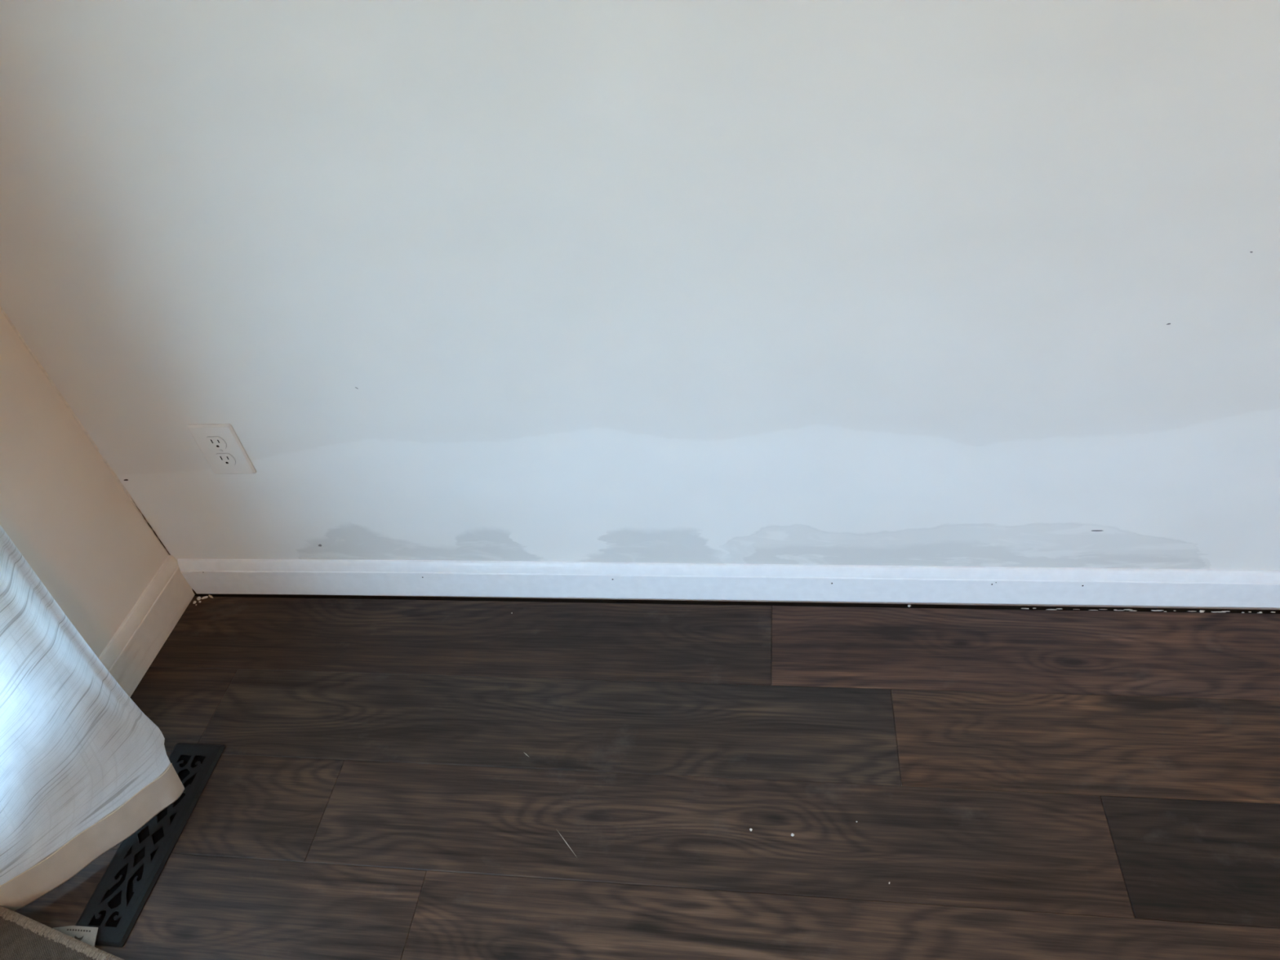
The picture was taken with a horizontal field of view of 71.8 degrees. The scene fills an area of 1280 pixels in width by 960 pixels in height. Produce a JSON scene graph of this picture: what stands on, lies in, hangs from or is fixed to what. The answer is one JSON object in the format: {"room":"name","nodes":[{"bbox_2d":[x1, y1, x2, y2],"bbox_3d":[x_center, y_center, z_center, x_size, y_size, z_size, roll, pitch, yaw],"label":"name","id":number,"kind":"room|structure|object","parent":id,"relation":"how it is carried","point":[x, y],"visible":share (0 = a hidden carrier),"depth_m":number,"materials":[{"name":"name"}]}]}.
{"room":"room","nodes":[
{"label":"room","id":0,"kind":"room"},
{"bbox_2d":[0,305,169,657],"bbox_3d":[-1.395,0.802,-0.560,0.124,2.590,4.420,0,42,9],"label":"wall","id":1,"kind":"structure","parent":0,"point":[63,506],"depth_m":1.54,"materials":[{"name":"beige paint"}]},
{"bbox_2d":[0,524,184,911],"bbox_3d":[-1.013,-0.110,0.668,0.229,2.082,0.841,0,42,9],"label":"curtain","id":2,"kind":"object","parent":1,"relation":"hanging from","point":[83,769],"visible":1,"depth_m":1.38,"materials":[{"name":"white fabric"}]},
{"bbox_2d":[97,554,196,697],"bbox_3d":[-1.183,1.607,0.301,0.016,0.108,4.200,0,42,9],"label":"baseboard","id":3,"kind":"structure","parent":1,"relation":"attached to","point":[131,651],"depth_m":1.72,"materials":[{"name":"beige paint"}]},
{"bbox_2d":[0,0,1279,609],"bbox_3d":[0.697,-0.739,0.799,3.840,2.590,0.123,0,42,9],"label":"wall","id":4,"kind":"structure","parent":0,"point":[873,282],"depth_m":1.24,"materials":[{"name":"white paint"}]},
{"bbox_2d":[186,423,256,473],"bbox_3d":[-0.744,-0.053,1.573,0.084,0.114,0.007,0,42,9],"label":"wall outlet","id":5,"kind":"object","parent":4,"relation":"attached to","point":[220,444],"visible":1,"depth_m":1.57,"materials":[{"name":"white plastic"}]},
{"bbox_2d":[206,436,226,448],"bbox_3d":[-0.747,-0.066,1.558,0.035,0.028,0.002,0,42,9],"label":"receptacle","id":6,"kind":"object","parent":5,"relation":"attached to","point":[212,442],"depth_m":1.56,"materials":[{"name":"white plastic"}]},
{"bbox_2d":[215,453,235,465],"bbox_3d":[-0.742,-0.037,1.584,0.035,0.028,0.002,0,42,9],"label":"receptacle","id":7,"kind":"object","parent":5,"relation":"attached to","point":[221,459],"depth_m":1.58,"materials":[{"name":"white plastic"}]},
{"bbox_2d":[177,559,1279,607],"bbox_3d":[0.824,0.188,1.546,3.574,0.097,0.013,0,42,9],"label":"baseboard","id":8,"kind":"structure","parent":4,"relation":"attached to","point":[597,580],"depth_m":1.64,"materials":[{"name":"white paint"}]},
{"bbox_2d":[14,593,1279,959],"bbox_3d":[0.589,1.691,0.035,3.840,0.060,4.540,0,42,9],"label":"floor","id":9,"kind":"structure","parent":0,"point":[393,777],"depth_m":1.41,"materials":[{"name":"brown wood"}]},
{"bbox_2d":[0,905,124,959],"bbox_3d":[-0.468,1.048,0.847,1.383,0.048,0.927,8,44,18],"label":"rug","id":10,"kind":"object","parent":9,"relation":"on","point":[22,937],"visible":1,"depth_m":1.31,"materials":[{"name":"beige fabric"}]},
{"bbox_2d":[75,742,225,947],"bbox_3d":[-0.801,0.583,1.450,0.096,0.006,0.338,0,42,9],"label":"floor vent","id":11,"kind":"object","parent":9,"relation":"in","point":[120,896],"visible":0.87,"depth_m":1.42,"materials":[{"name":"black metal"}]},
{"bbox_2d":[1020,608,1274,613],"bbox_3d":[0.892,0.230,1.560,0.417,0.002,0.005,0,42,9],"label":"plaster dust","id":12,"kind":"object","parent":9,"relation":"on","point":[1131,610],"visible":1,"depth_m":1.56,"materials":[{"name":"white"}]}
]}

